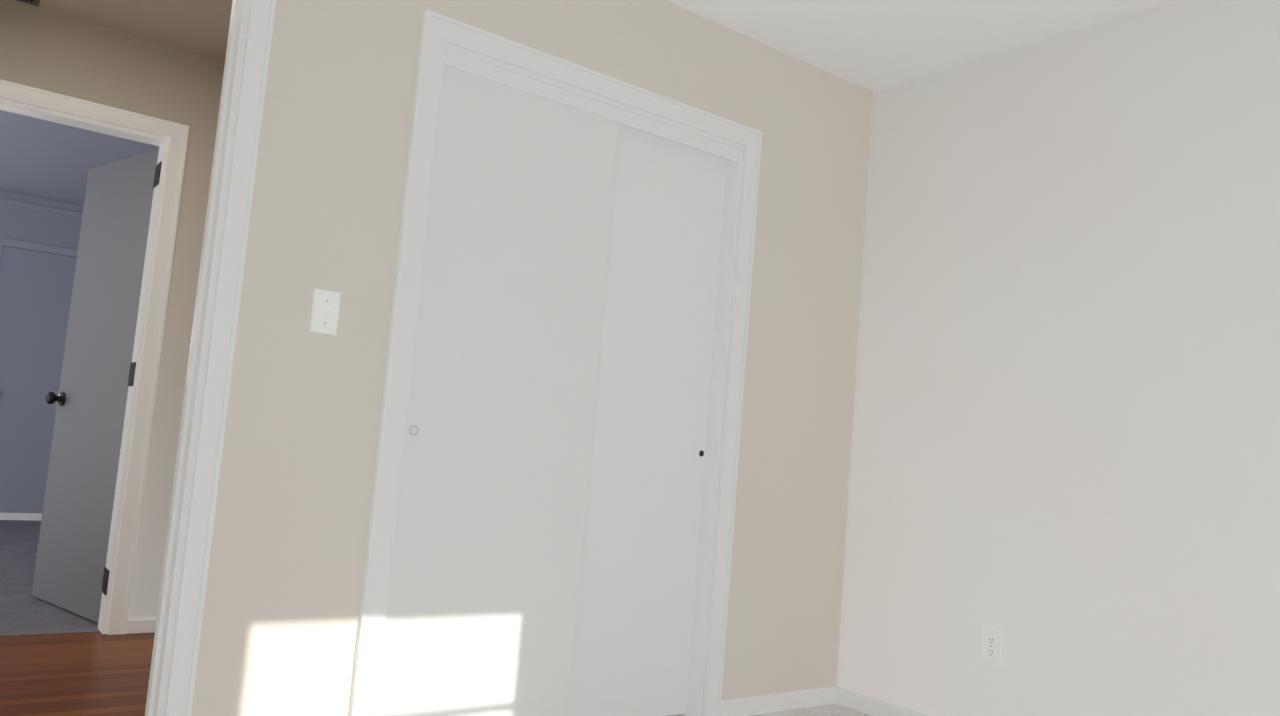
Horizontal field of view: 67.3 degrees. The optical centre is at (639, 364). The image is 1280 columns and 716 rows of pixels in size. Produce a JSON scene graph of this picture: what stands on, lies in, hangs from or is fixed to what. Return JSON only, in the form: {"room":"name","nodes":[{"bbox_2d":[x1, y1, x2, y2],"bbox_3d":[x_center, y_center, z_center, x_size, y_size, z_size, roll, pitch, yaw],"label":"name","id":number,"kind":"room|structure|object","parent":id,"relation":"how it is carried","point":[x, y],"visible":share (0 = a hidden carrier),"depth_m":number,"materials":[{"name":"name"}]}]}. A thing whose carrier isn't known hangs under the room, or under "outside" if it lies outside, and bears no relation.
{"room":"empty bedroom","nodes":[
{"label":"empty bedroom","id":0,"kind":"room"},
{"bbox_2d":[0,190,83,257],"bbox_3d":[-4.819,-0.069,7.209,3.750,2.440,0.120,8,-6,-37],"label":"wall","id":1,"kind":"structure","parent":0,"point":[18,223],"depth_m":7.33,"materials":[{"name":"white paint"}]},
{"bbox_2d":[0,513,42,521],"bbox_3d":[-4.877,1.110,7.052,3.750,0.063,0.015,8,-6,-37],"label":"baseboard","id":2,"kind":"structure","parent":1,"relation":"attached to","point":[36,517],"depth_m":7.21,"materials":[{"name":"white paint"}]},
{"bbox_2d":[0,237,77,514],"bbox_3d":[-4.522,0.139,7.302,0.870,2.092,0.077,8,-6,-37],"label":"closet door","id":3,"kind":"structure","parent":1,"relation":"in","point":[36,287],"depth_m":7.27,"materials":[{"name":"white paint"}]},
{"bbox_2d":[0,197,82,218],"bbox_3d":[-4.689,-1.208,7.251,3.800,0.040,0.013,8,-6,-37],"label":"trim","id":4,"kind":"structure","parent":1,"relation":"attached to","point":[33,207],"depth_m":7.33,"materials":[{"name":"grey wood"}]},
{"bbox_2d":[0,632,154,715],"bbox_3d":[-1.928,1.054,2.923,1.510,0.056,1.875,8,-6,-37],"label":"floor","id":5,"kind":"structure","parent":0,"point":[92,674],"depth_m":3.27,"materials":[{"name":"brown wood"}]},
{"bbox_2d":[0,0,225,633],"bbox_3d":[-1.885,-0.095,4.162,2.790,2.440,0.120,8,-6,-37],"label":"wall","id":6,"kind":"structure","parent":0,"point":[44,49],"depth_m":3.99,"materials":[{"name":"beige paint"}]},
{"bbox_2d":[0,79,189,635],"bbox_3d":[-2.402,-0.009,3.768,0.913,2.116,0.168,8,-6,-37],"label":"door frame","id":7,"kind":"structure","parent":6,"relation":"attached to","point":[122,542],"depth_m":3.94,"materials":[{"name":"white paint"}]},
{"bbox_2d":[31,149,159,623],"bbox_3d":[-2.450,0.070,4.294,0.271,2.020,0.744,8,-6,-37],"label":"door","id":8,"kind":"structure","parent":6,"relation":"in","point":[90,399],"depth_m":4.29,"materials":[{"name":"grey paint"}]},
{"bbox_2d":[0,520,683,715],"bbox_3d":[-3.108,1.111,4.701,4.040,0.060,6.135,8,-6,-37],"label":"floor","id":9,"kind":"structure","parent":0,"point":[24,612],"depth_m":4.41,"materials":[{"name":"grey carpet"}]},
{"bbox_2d":[163,0,873,715],"bbox_3d":[-0.492,-0.093,2.883,3.550,2.440,0.120,8,-6,-37],"label":"wall","id":10,"kind":"structure","parent":0,"point":[283,598],"depth_m":2.65,"materials":[{"name":"beige paint"}]},
{"bbox_2d":[145,0,276,715],"bbox_3d":[-1.413,-0.062,2.184,0.898,2.108,0.168,8,-6,-37],"label":"door frame","id":11,"kind":"structure","parent":10,"relation":"attached to","point":[255,24],"depth_m":2.38,"materials":[{"name":"white paint"}]},
{"bbox_2d":[309,289,341,334],"bbox_3d":[-0.829,-0.138,2.540,0.070,0.114,0.023,8,-6,-37],"label":"light switch","id":12,"kind":"object","parent":10,"relation":"attached to","point":[324,312],"visible":1,"depth_m":2.54,"materials":[{"name":"white plastic"}]},
{"bbox_2d":[377,65,618,715],"bbox_3d":[-0.410,0.129,2.908,0.639,1.993,0.032,8,-6,-37],"label":"slider","id":13,"kind":"object","parent":10,"relation":"attached to","point":[484,587],"visible":0.94,"depth_m":2.88,"materials":[{"name":"white paint"}]},
{"bbox_2d":[349,9,762,715],"bbox_3d":[-0.207,0.117,3.079,1.332,2.102,0.144,8,-6,-37],"label":"trim","id":14,"kind":"structure","parent":10,"relation":"attached to","point":[442,38],"depth_m":3.06,"materials":[{"name":"white paint"}]},
{"bbox_2d":[567,123,727,715],"bbox_3d":[0.013,0.196,3.281,0.553,1.993,0.032,8,-6,-37],"label":"slider","id":15,"kind":"object","parent":10,"relation":"attached to","point":[633,636],"visible":0.92,"depth_m":3.28,"materials":[{"name":"white paint"}]},
{"bbox_2d":[720,686,836,715],"bbox_3d":[0.499,1.240,3.519,0.580,0.063,0.015,8,-6,-37],"label":"baseboard","id":16,"kind":"structure","parent":10,"relation":"attached to","point":[796,700],"depth_m":3.52,"materials":[{"name":"white paint"}]},
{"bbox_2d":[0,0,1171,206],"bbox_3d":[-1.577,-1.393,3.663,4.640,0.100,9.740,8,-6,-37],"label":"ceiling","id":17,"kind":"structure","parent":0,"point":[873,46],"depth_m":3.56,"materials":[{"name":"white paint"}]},
{"bbox_2d":[16,0,40,6],"bbox_3d":[-2.377,-1.418,3.509,0.340,0.007,0.340,8,-6,-37],"label":"ceiling vent","id":18,"kind":"object","parent":17,"relation":"in","point":[35,3],"visible":1,"depth_m":3.71,"materials":[{"name":"grey metal"}]},
{"bbox_2d":[749,704,871,715],"bbox_3d":[0.504,1.111,1.327,3.550,0.060,3.605,8,-6,-37],"label":"floor carpet","id":19,"kind":"object","parent":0,"point":[832,710],"visible":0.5,"depth_m":3.56,"materials":[{"name":"beige carpet"}]},
{"bbox_2d":[836,0,1279,715],"bbox_3d":[1.979,0.070,2.443,0.120,2.440,3.560,8,-6,-37],"label":"wall","id":20,"kind":"structure","parent":0,"point":[1064,476],"depth_m":3.10,"materials":[{"name":"beige paint"}]},
{"bbox_2d":[836,686,929,715],"bbox_3d":[1.794,1.244,2.348,0.015,0.063,3.444,8,-6,-37],"label":"baseboard","id":21,"kind":"structure","parent":20,"relation":"attached to","point":[864,704],"depth_m":3.58,"materials":[{"name":"white paint"}]},
{"bbox_2d":[981,627,1002,666],"bbox_3d":[1.179,0.947,3.224,0.009,0.114,0.070,8,-6,-37],"label":"duplex electrical outlet","id":22,"kind":"object","parent":20,"relation":"attached to","point":[992,643],"visible":1,"depth_m":3.22,"materials":[{"name":"white plastic"}]},
{"bbox_3d":[-1.855,-0.193,3.020,1.450,2.440,1.740,8,-6,-37],"label":"wall","id":23,"kind":"structure","parent":0,"visible":0},
{"bbox_2d":[125,617,156,633],"bbox_3d":[-1.928,0.991,2.935,1.274,0.063,1.744,8,-6,-37],"label":"baseboard","id":24,"kind":"structure","parent":23,"relation":"attached to","point":[141,625],"depth_m":3.93,"materials":[{"name":"white paint"}]}
]}

